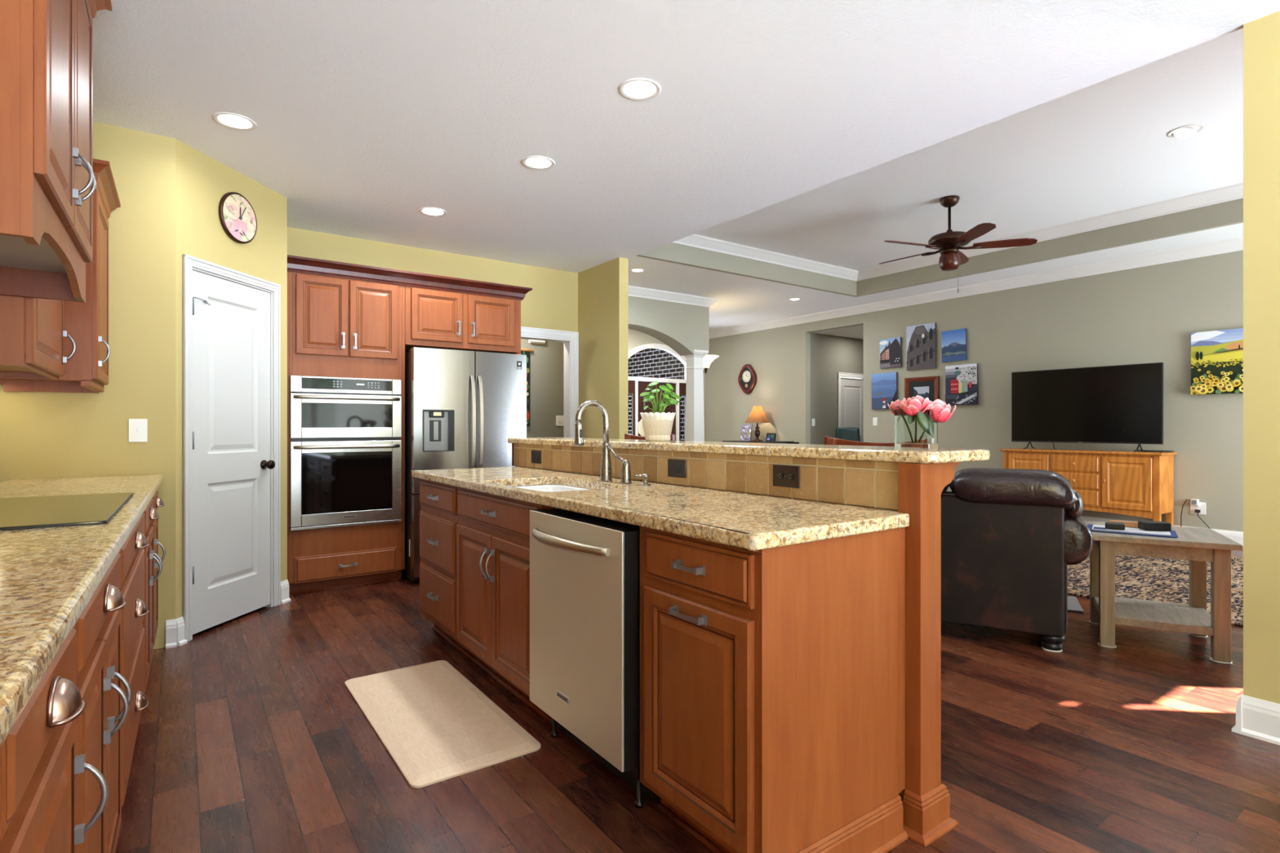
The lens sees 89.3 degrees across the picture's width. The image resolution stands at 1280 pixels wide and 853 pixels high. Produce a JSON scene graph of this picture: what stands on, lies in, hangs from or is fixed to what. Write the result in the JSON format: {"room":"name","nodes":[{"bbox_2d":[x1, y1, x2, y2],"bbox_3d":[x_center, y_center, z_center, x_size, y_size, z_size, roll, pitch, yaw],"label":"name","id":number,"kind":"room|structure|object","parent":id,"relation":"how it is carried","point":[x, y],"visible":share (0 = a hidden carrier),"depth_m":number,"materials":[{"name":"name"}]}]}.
{"room":"kitchen","nodes":[
{"label":"kitchen","id":0,"kind":"room"},
{"bbox_2d":[0,121,175,648],"bbox_3d":[-2.841,-0.189,3.342,0.723,2.743,0.120,0,0,-35],"label":"wall","id":1,"kind":"structure","parent":0,"point":[43,434],"depth_m":3.39,"materials":[{"name":"yellow paint"}]},
{"bbox_2d":[0,158,120,393],"bbox_3d":[-2.702,-0.664,2.950,0.486,0.985,0.661,0,0,-35],"label":"upper cabinet","id":2,"kind":"object","parent":1,"relation":"attached to","point":[86,371],"visible":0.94,"depth_m":2.89,"materials":[{"name":"brown wood"}]},
{"bbox_2d":[128,418,146,442],"bbox_3d":[-2.638,0.018,3.402,0.078,0.122,0.018,0,0,-35],"label":"light switch","id":3,"kind":"object","parent":1,"relation":"attached to","point":[137,428],"visible":1,"depth_m":3.40,"materials":[{"name":"white plastic"}]},
{"bbox_2d":[165,616,187,648],"bbox_3d":[-2.510,1.111,3.508,0.095,0.145,0.063,0,0,-35],"label":"baseboard","id":4,"kind":"structure","parent":1,"relation":"attached to","point":[171,624],"depth_m":3.49,"materials":[{"name":"wood"}]},
{"bbox_2d":[175,138,287,618],"bbox_3d":[-2.507,-0.189,3.961,0.100,2.743,0.912,0,0,7],"label":"wall","id":5,"kind":"structure","parent":0,"point":[202,180],"depth_m":3.80,"materials":[{"name":"yellow paint"}]},
{"bbox_2d":[182,253,280,641],"bbox_3d":[-2.500,0.118,3.936,0.120,2.130,0.777,0,0,7],"label":"trim","id":6,"kind":"structure","parent":5,"relation":"attached to","point":[188,261],"depth_m":3.69,"materials":[{"name":"wood"}]},
{"bbox_2d":[192,270,275,634],"bbox_3d":[-2.449,0.141,3.923,0.103,2.039,0.650,0,0,7],"label":"door","id":7,"kind":"structure","parent":5,"relation":"in","point":[232,464],"depth_m":3.90,"materials":[{"name":"white wood"}]},
{"bbox_2d":[217,191,257,244],"bbox_3d":[-2.442,-1.272,3.943,0.031,0.300,0.300,0,0,7],"label":"clock","id":8,"kind":"object","parent":5,"relation":"attached to","point":[237,215],"visible":1,"depth_m":3.92,"materials":[{"name":"brown metal"}]},
{"bbox_2d":[280,579,290,604],"bbox_3d":[-2.394,1.111,4.366,0.028,0.145,0.082,0,0,7],"label":"baseboard","id":9,"kind":"structure","parent":5,"relation":"attached to","point":[285,598],"depth_m":4.36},
{"bbox_2d":[287,226,577,332],"bbox_3d":[-1.801,-0.189,5.800,2.793,2.743,0.120,0,0,-35],"label":"wall","id":10,"kind":"structure","parent":0,"point":[552,304],"depth_m":5.89,"materials":[{"name":"yellow paint"}]},
{"bbox_2d":[404,285,520,354],"bbox_3d":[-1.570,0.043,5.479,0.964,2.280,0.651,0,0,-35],"label":"upper cabinet","id":11,"kind":"object","parent":10,"relation":"attached to","point":[434,318],"visible":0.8,"depth_m":5.21,"materials":[{"name":"brown wood"}]},
{"bbox_2d":[287,254,532,300],"bbox_3d":[-1.865,-1.134,5.256,1.848,0.098,0.673,0,0,-35],"label":"crown molding","id":12,"kind":"structure","parent":11,"relation":"attached to","point":[295,264],"depth_m":4.92,"materials":[{"name":"brown wood"}]},
{"bbox_2d":[520,326,578,437],"bbox_3d":[-1.071,0.112,6.307,1.009,2.142,0.140,0,0,-35],"label":"trim","id":13,"kind":"structure","parent":10,"relation":"attached to","point":[570,340],"depth_m":6.51,"materials":[{"name":"wood"}]},
{"bbox_2d":[520,338,563,437],"bbox_3d":[-1.288,-0.189,6.772,1.750,2.743,0.870,0,0,-35],"label":"wall","id":14,"kind":"structure","parent":0,"point":[546,361],"depth_m":7.34,"materials":[{"name":"paint"}]},
{"bbox_2d":[518,348,533,426],"bbox_3d":[-1.386,-0.437,7.089,0.478,0.860,0.032,0,0,-35],"label":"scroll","id":15,"kind":"object","parent":14,"relation":"attached to","point":[523,351],"visible":0.06,"depth_m":7.19,"materials":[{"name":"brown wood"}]},
{"bbox_2d":[518,351,529,423],"bbox_3d":[-1.383,-0.429,7.086,0.387,0.829,0.007,0,0,-35],"label":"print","id":16,"kind":"object","parent":15,"relation":"attached to","point":[523,353],"depth_m":7.19},
{"bbox_2d":[577,257,628,439],"bbox_3d":[-0.601,-0.341,6.987,0.540,3.048,2.175,0,0,-35],"label":"wall","id":17,"kind":"structure","parent":0,"point":[603,288],"depth_m":6.15,"materials":[{"name":"yellow paint"}]},
{"bbox_2d":[628,348,684,440],"bbox_3d":[0.244,-0.817,14.064,0.200,4.000,2.760,0,0,-35],"label":"wall","id":18,"kind":"structure","parent":0,"point":[647,362],"depth_m":13.76,"materials":[{"name":"brick"}]},
{"bbox_2d":[628,328,705,441],"bbox_3d":[0.345,-0.341,10.903,4.200,3.048,2.510,0,0,-35],"label":"wall","id":19,"kind":"structure","parent":0,"point":[636,338],"depth_m":12.06,"materials":[{"name":"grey paint"}]},
{"bbox_2d":[628,343,686,440],"bbox_3d":[0.311,-0.197,12.296,1.640,2.760,0.120,0,0,-35],"label":"window","id":20,"kind":"structure","parent":19,"relation":"in","point":[633,381],"depth_m":12.28,"materials":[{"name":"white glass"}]},
{"bbox_2d":[638,381,675,440],"bbox_3d":[0.326,0.163,12.267,0.920,2.020,0.105,0,0,-35],"label":"door","id":21,"kind":"structure","parent":20,"relation":"attached to","point":[642,386],"depth_m":12.21,"materials":[{"name":"brown wood"}]},
{"bbox_2d":[628,296,709,355],"bbox_3d":[-0.267,-0.341,8.743,2.920,3.048,0.300,0,0,-35],"label":"wall","id":22,"kind":"structure","parent":0,"point":[684,328],"depth_m":9.13,"materials":[{"name":"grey paint"}]},
{"bbox_2d":[628,285,719,307],"bbox_3d":[-0.197,-1.808,8.732,3.020,0.115,0.400,0,0,-35],"label":"trim","id":23,"kind":"structure","parent":22,"relation":"attached to","point":[636,291],"depth_m":8.98,"materials":[{"name":"wood"}]},
{"bbox_2d":[684,349,708,441],"bbox_3d":[0.805,0.033,9.506,0.286,2.300,0.286,0,0,-35],"label":"column","id":24,"kind":"structure","parent":22,"relation":"attached to","point":[695,422],"depth_m":9.44,"materials":[{"name":"wood"}]},
{"bbox_2d":[703,355,719,373],"bbox_3d":[0.991,-0.926,9.736,0.400,0.278,0.400,0,0,-35],"label":"sconce","id":25,"kind":"object","parent":22,"relation":"attached to","point":[708,359],"visible":0.67,"depth_m":9.66,"materials":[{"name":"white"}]},
{"bbox_2d":[92,0,1279,272],"bbox_3d":[0.203,-1.988,1.819,4.340,0.857,8.930,0,0,-35],"label":"ceiling","id":26,"kind":"structure","parent":0,"point":[368,115],"depth_m":2.98,"materials":[{"name":"white paint"}]},
{"bbox_2d":[211,111,257,130],"bbox_3d":[-2.066,-1.557,3.304,0.198,0.006,0.198,0,0,-35],"label":"recessed light","id":27,"kind":"object","parent":26,"relation":"in","point":[230,120],"visible":1,"depth_m":3.30,"materials":[{"name":"white"}]},
{"bbox_2d":[418,207,447,216],"bbox_3d":[-1.499,-1.557,4.689,0.198,0.006,0.198,0,0,-35],"label":"recessed light","id":28,"kind":"object","parent":26,"relation":"in","point":[432,211],"visible":1,"depth_m":4.68,"materials":[{"name":"white"}]},
{"bbox_2d":[521,155,555,169],"bbox_3d":[-0.599,-1.557,3.820,0.198,0.006,0.198,0,0,-35],"label":"recessed light","id":29,"kind":"object","parent":26,"relation":"in","point":[537,162],"visible":1,"depth_m":3.81,"materials":[{"name":"white"}]},
{"bbox_2d":[617,77,661,100],"bbox_3d":[-0.001,-1.557,2.990,0.198,0.006,0.198,0,0,-35],"label":"recessed light","id":30,"kind":"object","parent":26,"relation":"in","point":[637,88],"visible":1,"depth_m":2.98,"materials":[{"name":"white"}]},
{"bbox_2d":[115,546,1279,852],"bbox_3d":[1.575,1.223,7.317,12.950,0.080,16.300,0,0,-35],"label":"floor","id":31,"kind":"structure","parent":0,"point":[251,737],"depth_m":2.33,"materials":[{"name":"wood"}]},
{"bbox_2d":[0,627,108,852],"bbox_3d":[-1.031,0.740,0.744,0.618,0.886,0.515,0,0,-34],"label":"base cabinet","id":32,"kind":"object","parent":31,"relation":"on","point":[41,764],"visible":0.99,"depth_m":0.87,"materials":[{"name":"brown wood"}]},
{"bbox_2d":[73,552,132,852],"bbox_3d":[-1.399,0.740,1.279,0.618,0.886,0.775,0,0,-34],"label":"base cabinet","id":33,"kind":"object","parent":31,"relation":"on","point":[100,678],"visible":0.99,"depth_m":1.39,"materials":[{"name":"brown wood"}]},
{"bbox_2d":[119,512,149,806],"bbox_3d":[-1.901,0.740,2.003,0.610,0.886,0.975,0,0,-34],"label":"base cabinet","id":34,"kind":"object","parent":31,"relation":"on","point":[132,552],"visible":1,"depth_m":2.08,"materials":[{"name":"brown wood"}]},
{"bbox_2d":[0,474,163,746],"bbox_3d":[-1.659,0.274,1.633,0.600,0.041,4.035,0,0,-34],"label":"countertop","id":35,"kind":"structure","parent":34,"relation":"on","point":[49,576],"depth_m":1.12,"materials":[{"name":"stone"}]},
{"bbox_2d":[0,492,133,530],"bbox_3d":[-1.848,0.248,1.930,0.483,0.007,0.908,0,0,-34],"label":"cooktop","id":36,"kind":"object","parent":35,"relation":"in","point":[34,512],"visible":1,"depth_m":1.90,"materials":[{"name":"black glass"}]},
{"bbox_2d":[142,497,162,692],"bbox_3d":[-2.356,0.740,2.673,0.618,0.886,0.635,0,0,-34],"label":"base cabinet","id":37,"kind":"object","parent":31,"relation":"on","point":[150,513],"visible":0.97,"depth_m":2.79,"materials":[{"name":"brown wood"}]},
{"bbox_2d":[149,490,165,646],"bbox_3d":[-2.662,0.740,3.119,0.618,0.886,0.437,0,0,-34],"label":"base cabinet","id":38,"kind":"object","parent":31,"relation":"on","point":[157,501],"visible":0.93,"depth_m":3.24,"materials":[{"name":"brown wood"}]},
{"bbox_2d":[287,271,404,595],"bbox_3d":[-2.294,0.044,4.964,0.809,2.282,0.651,0,0,-35],"label":"tall cabinet","id":39,"kind":"object","parent":31,"relation":"on","point":[337,326],"visible":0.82,"depth_m":4.71,"materials":[{"name":"brown wood"}]},
{"bbox_2d":[289,375,401,530],"bbox_3d":[-2.265,0.180,4.915,0.750,1.081,0.604,0,0,-35],"label":"double oven","id":40,"kind":"object","parent":39,"relation":"in","point":[345,433],"visible":1,"depth_m":4.70,"materials":[{"name":"silver"}]},
{"bbox_2d":[344,660,541,787],"bbox_3d":[-0.863,1.173,2.690,0.475,0.018,1.095,0,0,-35],"label":"kitchen mat","id":41,"kind":"object","parent":31,"relation":"on","point":[435,725],"visible":1,"depth_m":2.56,"materials":[{"name":"rubber"}]},
{"bbox_2d":[419,479,474,659],"bbox_3d":[-0.867,0.739,3.657,0.649,0.891,0.633,0,0,-35],"label":"base cabinet","id":42,"kind":"object","parent":31,"relation":"on","point":[439,518],"visible":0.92,"depth_m":3.44,"materials":[{"name":"brown wood"}]},
{"bbox_2d":[401,346,526,581],"bbox_3d":[-1.507,0.284,5.358,0.915,1.757,0.841,0,0,-35],"label":"refrigerator","id":43,"kind":"object","parent":31,"relation":"on","point":[463,408],"visible":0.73,"depth_m":4.99,"materials":[{"name":"silver"}]},
{"bbox_2d":[456,487,558,728],"bbox_3d":[-0.422,0.739,3.024,0.659,0.891,0.906,0,0,-35],"label":"base cabinet","id":44,"kind":"object","parent":31,"relation":"on","point":[493,531],"visible":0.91,"depth_m":2.82,"materials":[{"name":"brown wood"}]},
{"bbox_2d":[411,466,909,553],"bbox_3d":[-0.261,0.273,2.837,0.668,0.039,2.833,0,0,-35],"label":"countertop","id":45,"kind":"structure","parent":44,"relation":"on","point":[744,521],"depth_m":2.06,"materials":[{"name":"stone"}]},
{"bbox_2d":[514,484,591,491],"bbox_3d":[-0.395,0.381,2.910,0.470,0.175,0.740,0,0,-35],"label":"sink","id":46,"kind":"object","parent":45,"relation":"in","point":[537,487],"visible":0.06,"depth_m":3.24,"materials":[{"name":"white ceramic"}]},
{"bbox_2d":[573,400,631,483],"bbox_3d":[-0.170,0.064,2.952,0.194,0.378,0.220,0,0,-35],"label":"faucet","id":47,"kind":"object","parent":45,"relation":"on","point":[606,464],"visible":1,"depth_m":3.00,"materials":[{"name":"silver metal"}]},
{"bbox_2d":[529,508,652,808],"bbox_3d":[-0.005,0.749,2.365,0.706,0.868,0.632,0,0,-35],"label":"dishwasher","id":48,"kind":"object","parent":31,"relation":"on","point":[584,569],"visible":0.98,"depth_m":2.10,"materials":[{"name":"silver"}]},
{"bbox_2d":[511,443,902,511],"bbox_3d":[0.021,0.644,3.108,0.113,1.077,2.790,0,0,-35],"label":"wall","id":49,"kind":"structure","parent":31,"relation":"on","point":[861,483],"depth_m":2.48,"materials":[{"name":"brown tile"}]},
{"bbox_2d":[531,449,541,463],"bbox_3d":[-0.630,0.181,3.921,0.008,0.078,0.125,0,0,-35],"label":"outlet","id":50,"kind":"object","parent":49,"relation":"attached to","point":[535,455],"visible":1,"depth_m":3.91,"materials":[{"name":"black"}]},
{"bbox_2d":[667,458,685,478],"bbox_3d":[0.158,0.180,2.812,0.008,0.078,0.122,0,0,-35],"label":"light switch","id":51,"kind":"object","parent":49,"relation":"attached to","point":[676,468],"visible":1,"depth_m":2.81,"materials":[{"name":"black"}]},
{"bbox_2d":[507,437,990,463],"bbox_3d":[0.120,0.087,3.138,0.357,0.035,2.945,0,0,-35],"label":"countertop","id":52,"kind":"structure","parent":49,"relation":"on","point":[871,453],"depth_m":2.31,"materials":[{"name":"stone"}]},
{"bbox_2d":[637,381,681,441],"bbox_3d":[0.090,-0.080,3.229,0.202,0.299,0.180,0,0,-35],"label":"potted plant","id":53,"kind":"object","parent":52,"relation":"on","point":[656,426],"visible":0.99,"depth_m":3.19,"materials":[{"name":"green plant"}]},
{"bbox_2d":[894,409,937,448],"bbox_3d":[0.924,0.007,2.165,0.109,0.126,0.109,0,0,37],"label":"glass vase","id":54,"kind":"object","parent":52,"relation":"on","point":[912,435],"visible":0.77,"depth_m":2.13,"materials":[{"name":"clear"}]},
{"bbox_2d":[899,395,933,437],"bbox_3d":[0.911,-0.026,2.136,0.106,0.157,0.095,0,0,7],"label":"peony","id":55,"kind":"object","parent":54,"relation":"in","point":[913,406],"visible":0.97,"depth_m":2.10,"materials":[{"name":"pink plant"}]},
{"bbox_2d":[929,399,955,422],"bbox_3d":[1.005,-0.020,2.173,0.137,0.146,0.109,0,0,-35],"label":"peony","id":56,"kind":"object","parent":54,"relation":"in","point":[941,411],"visible":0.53,"depth_m":2.12,"materials":[{"name":"pink plant"}]},
{"bbox_2d":[773,464,799,488],"bbox_3d":[0.519,0.175,2.305,0.008,0.078,0.122,0,0,-35],"label":"outlet","id":57,"kind":"object","parent":49,"relation":"attached to","point":[785,476],"visible":1,"depth_m":2.30,"materials":[{"name":"black"}]},
{"bbox_2d":[777,471,794,480],"bbox_3d":[0.517,0.175,2.304,0.004,0.027,0.078,0,0,-35],"label":"socket","id":58,"kind":"object","parent":57,"relation":"attached to","point":[781,476],"depth_m":2.30,"materials":[{"name":"black"}]},
{"bbox_2d":[722,440,799,444],"bbox_3d":[2.111,0.720,11.490,0.360,0.927,1.520,0,0,-35],"label":"console table","id":59,"kind":"object","parent":31,"relation":"on","point":[722,441],"visible":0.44,"depth_m":11.23,"materials":[{"name":"black"}]},
{"bbox_2d":[740,424,752,440],"bbox_3d":[1.936,0.107,11.804,0.061,0.307,0.264,0,0,-35],"label":"canvas","id":60,"kind":"object","parent":59,"relation":"on","point":[746,429],"visible":1,"depth_m":11.79,"materials":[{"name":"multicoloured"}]},
{"bbox_2d":[744,405,769,441],"bbox_3d":[2.083,-0.057,11.495,0.437,0.626,0.437,0,0,-35],"label":"table lamp","id":61,"kind":"object","parent":59,"relation":"on","point":[757,415],"visible":1,"depth_m":11.40,"materials":[{"name":"fabric"}]},
{"bbox_2d":[640,526,907,852],"bbox_3d":[0.378,0.739,1.909,0.651,0.891,0.534,0,0,-35],"label":"base cabinet","id":62,"kind":"object","parent":31,"relation":"on","point":[772,682],"visible":0.83,"depth_m":1.71,"materials":[{"name":"brown wood"}]},
{"bbox_2d":[835,427,860,441],"bbox_3d":[3.440,0.595,10.759,0.639,1.176,0.704,0,0,20],"label":"office chair","id":63,"kind":"object","parent":31,"relation":"on","point":[846,433],"visible":0.15,"depth_m":11.01,"materials":[{"name":"teal"}]},
{"bbox_2d":[824,435,894,446],"bbox_3d":[0.905,0.614,2.791,0.431,1.138,0.540,0,0,-35],"label":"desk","id":64,"kind":"object","parent":31,"relation":"on","point":[828,440],"visible":0.1,"depth_m":3.01,"materials":[{"name":"brown wood"}]},
{"bbox_2d":[897,462,959,847],"bbox_3d":[0.880,0.644,1.941,0.266,1.077,0.104,0,0,-35],"label":"island post","id":65,"kind":"object","parent":31,"relation":"on","point":[926,801],"visible":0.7,"depth_m":1.89,"materials":[{"name":"brown wood"}]},
{"bbox_2d":[941,467,1093,652],"bbox_3d":[1.641,0.707,4.166,2.030,0.952,0.990,0,0,28],"label":"leather sofa","id":66,"kind":"object","parent":31,"relation":"on","point":[1010,537],"visible":0.46,"depth_m":3.47,"materials":[{"name":"black"}]},
{"bbox_2d":[948,467,1077,509],"bbox_3d":[2.038,0.333,3.564,0.603,0.205,0.300,0,0,28],"label":"cushion","id":67,"kind":"object","parent":66,"relation":"on","point":[974,488],"depth_m":3.45,"materials":[{"name":"leather"}]},
{"bbox_2d":[1067,595,1084,613],"bbox_3d":[2.645,1.177,4.435,0.610,0.012,0.396,0,0,28],"label":"floor mat","id":68,"kind":"object","parent":31,"relation":"on","point":[1073,605],"visible":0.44,"depth_m":4.25,"materials":[{"name":"grey fabric"}]},
{"bbox_2d":[999,448,1177,526],"bbox_3d":[5.000,0.724,7.330,0.474,0.918,1.600,0,0,-35],"label":"sideboard","id":69,"kind":"object","parent":31,"relation":"on","point":[1126,482],"visible":0.6,"depth_m":6.92,"materials":[{"name":"brown wood"}]},
{"bbox_2d":[1011,362,1163,452],"bbox_3d":[5.021,-0.204,7.347,0.342,0.933,1.495,0,0,-35],"label":"television","id":70,"kind":"object","parent":69,"relation":"on","point":[1123,404],"visible":0.98,"depth_m":7.24,"materials":[{"name":"black"}]},
{"bbox_2d":[1067,554,1243,626],"bbox_3d":[4.085,1.177,5.359,2.630,0.012,5.200,0,0,-35],"label":"area rug","id":71,"kind":"object","parent":31,"relation":"on","point":[1136,577],"visible":0.22,"depth_m":4.93,"materials":[{"name":"carpet"}]},
{"bbox_2d":[1083,520,1242,664],"bbox_3d":[2.852,0.882,3.598,0.610,0.602,0.600,0,0,30],"label":"end table","id":72,"kind":"object","parent":31,"relation":"on","point":[1199,546],"visible":0.9,"depth_m":3.44,"materials":[{"name":"grey wood"}]},
{"bbox_2d":[1087,524,1177,537],"bbox_3d":[2.729,0.576,3.605,0.400,0.010,0.280,0,0,37],"label":"magazine","id":73,"kind":"object","parent":72,"relation":"on","point":[1097,528],"visible":0.78,"depth_m":3.54,"materials":[{"name":"blue"}]},
{"bbox_2d":[1105,521,1124,529],"bbox_3d":[2.664,0.554,3.631,0.090,0.032,0.070,0,0,36],"label":"case","id":74,"kind":"object","parent":73,"relation":"on","point":[1117,526],"visible":1,"depth_m":3.61,"materials":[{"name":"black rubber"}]},
{"bbox_2d":[1137,520,1171,531],"bbox_3d":[2.851,0.548,3.588,0.130,0.045,0.080,0,0,13],"label":"block","id":75,"kind":"object","parent":73,"relation":"on","point":[1144,525],"visible":1,"depth_m":3.56,"materials":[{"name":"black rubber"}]},
{"bbox_2d":[1093,596,1213,635],"bbox_3d":[2.850,1.038,3.594,0.510,0.040,0.510,0,0,30],"label":"shelf","id":76,"kind":"object","parent":72,"relation":"attached to","point":[1193,618],"depth_m":3.49,"materials":[{"name":"grey wood"}]},
{"bbox_2d":[810,333,863,444],"bbox_3d":[4.237,-0.207,11.210,2.500,2.780,1.360,0,0,-35],"label":"wall","id":77,"kind":"structure","parent":0,"point":[830,355],"depth_m":11.21,"materials":[{"name":"paint"}]},
{"bbox_2d":[837,372,863,427],"bbox_3d":[3.842,0.111,11.627,0.890,2.145,0.020,0,0,-35],"label":"trim","id":78,"kind":"structure","parent":77,"relation":"attached to","point":[840,375],"depth_m":11.40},
{"bbox_2d":[840,377,863,441],"bbox_3d":[3.840,0.148,11.630,0.720,2.040,0.117,0,0,-35],"label":"door","id":79,"kind":"structure","parent":77,"relation":"in","point":[851,389],"depth_m":11.65,"materials":[{"name":"white wood"}]},
{"bbox_2d":[810,324,863,339],"bbox_3d":[4.228,-1.647,11.223,2.500,0.100,1.330,0,0,-35],"label":"ceiling","id":80,"kind":"structure","parent":0,"point":[855,331],"depth_m":10.96,"materials":[{"name":"white paint"}]},
{"bbox_2d":[628,222,1243,332],"bbox_3d":[2.428,-1.910,7.034,5.330,0.090,11.550,0,0,-35],"label":"ceiling","id":81,"kind":"structure","parent":0,"point":[743,300],"depth_m":8.47,"materials":[{"name":"white paint"}]},
{"bbox_2d":[635,198,1243,297],"bbox_3d":[3.113,-2.026,5.846,3.970,0.322,5.640,0,0,-35],"label":"wall","id":82,"kind":"structure","parent":0,"point":[1231,212],"depth_m":7.44,"materials":[{"name":"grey paint"}]},
{"bbox_2d":[672,234,857,281],"bbox_3d":[1.542,-2.130,8.055,3.850,0.115,0.100,0,0,-35],"label":"trim","id":83,"kind":"structure","parent":82,"relation":"attached to","point":[696,241],"depth_m":8.06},
{"bbox_2d":[857,182,1243,280],"bbox_3d":[4.641,-2.130,6.933,0.100,0.115,5.520,0,0,-35],"label":"trim","id":84,"kind":"structure","parent":82,"relation":"attached to","point":[1234,192],"depth_m":6.73,"materials":[{"name":"wood"}]},
{"bbox_2d":[694,28,1243,271],"bbox_3d":[3.113,-2.237,5.846,4.050,0.100,5.720,0,0,-35],"label":"ceiling","id":85,"kind":"structure","parent":0,"point":[1104,147],"depth_m":5.55,"materials":[{"name":"white paint"}]},
{"bbox_2d":[879,195,1037,293],"bbox_3d":[2.922,-1.732,6.235,1.413,0.909,1.355,0,0,-35],"label":"ceiling fan","id":86,"kind":"object","parent":85,"relation":"hanging from","point":[948,243],"visible":1,"depth_m":6.10,"materials":[{"name":"brown metal"}]},
{"bbox_2d":[1166,124,1204,138],"bbox_3d":[4.026,-2.183,4.778,0.218,0.087,0.218,0,0,-35],"label":"recessed light","id":87,"kind":"object","parent":85,"relation":"in","point":[1188,132],"visible":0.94,"depth_m":4.76,"materials":[{"name":"white"}]},
{"bbox_2d":[705,250,1243,532],"bbox_3d":[4.586,-0.341,8.459,0.120,3.048,11.370,0,0,-35],"label":"wall","id":88,"kind":"structure","parent":0,"point":[1147,314],"depth_m":7.81,"materials":[{"name":"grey paint"}]},
{"bbox_2d":[737,364,756,394],"bbox_3d":[1.980,-0.887,11.962,0.065,0.552,0.434,0,0,-35],"label":"clock","id":89,"kind":"object","parent":88,"relation":"attached to","point":[747,379],"visible":1,"depth_m":11.93,"materials":[{"name":"red"}]},
{"bbox_2d":[871,372,897,409],"bbox_3d":[3.642,-0.536,9.651,0.033,0.532,0.418,0,-1,-35],"label":"picture","id":90,"kind":"object","parent":88,"relation":"attached to","point":[884,385],"visible":0.91,"depth_m":9.64,"materials":[{"name":"blue"}]},
{"bbox_2d":[880,337,902,368],"bbox_3d":[3.702,-1.092,9.566,0.034,0.430,0.340,0,-1,-35],"label":"picture","id":91,"kind":"object","parent":88,"relation":"attached to","point":[891,353],"visible":1,"depth_m":9.54,"materials":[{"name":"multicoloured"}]},
{"bbox_2d":[906,322,936,370],"bbox_3d":[3.982,-1.133,9.173,0.034,0.632,0.435,0,-1,-35],"label":"picture","id":92,"kind":"object","parent":88,"relation":"attached to","point":[921,340],"visible":1,"depth_m":9.15,"materials":[{"name":"grey"}]},
{"bbox_2d":[904,376,939,401],"bbox_3d":[3.985,-0.472,9.166,0.036,0.470,0.506,0,0,-35],"label":"framed picture","id":93,"kind":"object","parent":88,"relation":"attached to","point":[926,387],"visible":0.61,"depth_m":9.14,"materials":[{"name":"brown wood"}]},
{"bbox_2d":[908,380,933,401],"bbox_3d":[3.983,-0.472,9.165,0.001,0.350,0.386,0,0,-35],"label":"print","id":94,"kind":"object","parent":93,"relation":"attached to","point":[924,388],"depth_m":9.16},
{"bbox_2d":[941,328,967,362],"bbox_3d":[4.260,-1.103,8.782,0.034,0.422,0.335,0,-1,-35],"label":"picture","id":95,"kind":"object","parent":88,"relation":"attached to","point":[953,343],"visible":1,"depth_m":8.76,"materials":[{"name":"blue"}]},
{"bbox_2d":[945,363,978,405],"bbox_3d":[4.314,-0.565,8.694,0.046,0.540,0.431,0,-1,-35],"label":"picture","id":96,"kind":"object","parent":88,"relation":"attached to","point":[961,380],"visible":0.98,"depth_m":8.67,"materials":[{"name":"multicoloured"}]},
{"bbox_2d":[709,236,1243,338],"bbox_3d":[4.488,-1.808,8.407,0.100,0.115,11.100,0,0,-35],"label":"trim","id":97,"kind":"structure","parent":88,"relation":"attached to","point":[1236,244],"depth_m":8.07,"materials":[{"name":"wood"}]},
{"bbox_2d":[1080,515,1243,546],"bbox_3d":[5.581,1.111,6.933,0.028,0.145,7.431,0,0,-35],"label":"baseboard","id":98,"kind":"structure","parent":88,"relation":"attached to","point":[1237,536],"depth_m":6.53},
{"bbox_2d":[1190,502,1205,515],"bbox_3d":[5.765,0.838,6.690,0.008,0.125,0.125,0,0,-35],"label":"outlet","id":99,"kind":"object","parent":88,"relation":"attached to","point":[1202,506],"visible":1,"depth_m":6.68,"materials":[{"name":"white plastic"}]},
{"bbox_2d":[1190,328,1243,395],"bbox_3d":[5.851,-0.654,6.503,0.082,0.640,0.497,0,0,-35],"label":"picture","id":100,"kind":"object","parent":88,"relation":"attached to","point":[1216,356],"visible":0.82,"depth_m":6.53,"materials":[{"name":"multicoloured"}]},
{"bbox_2d":[1243,10,1279,703],"bbox_3d":[3.477,-0.189,0.994,0.100,2.743,3.790,0,0,-35],"label":"wall","id":101,"kind":"structure","parent":0,"point":[1261,36],"depth_m":2.46,"materials":[{"name":"yellow paint"}]},
{"bbox_2d":[1231,693,1243,733],"bbox_3d":[2.359,1.111,2.542,0.128,0.145,0.028,0,0,-35],"label":"baseboard","id":102,"kind":"structure","parent":101,"relation":"attached to","point":[1237,727],"depth_m":2.50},
{"bbox_2d":[1241,694,1279,745],"bbox_3d":[3.396,1.111,0.998,0.028,0.145,3.690,0,0,-35],"label":"baseboard","id":103,"kind":"structure","parent":101,"relation":"attached to","point":[1260,717],"depth_m":2.46,"materials":[{"name":"wood"}]},
{"bbox_3d":[-1.037,-0.188,0.078,0.120,2.743,7.530,0,0,-35],"label":"wall","id":104,"kind":"structure","parent":0,"visible":0},
{"bbox_2d":[0,295,75,379],"bbox_3d":[-2.367,-0.629,2.384,0.376,0.855,0.770,0,0,-35],"label":"upper cabinet","id":105,"kind":"object","parent":104,"relation":"attached to","point":[33,333],"visible":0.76,"depth_m":2.26,"materials":[{"name":"brown wood"}]},
{"bbox_2d":[0,0,111,302],"bbox_3d":[-1.782,-0.959,1.702,0.539,1.083,1.112,0,0,-35],"label":"upper cabinet","id":106,"kind":"object","parent":104,"relation":"attached to","point":[48,182],"visible":1,"depth_m":1.61,"materials":[{"name":"brown wood"}]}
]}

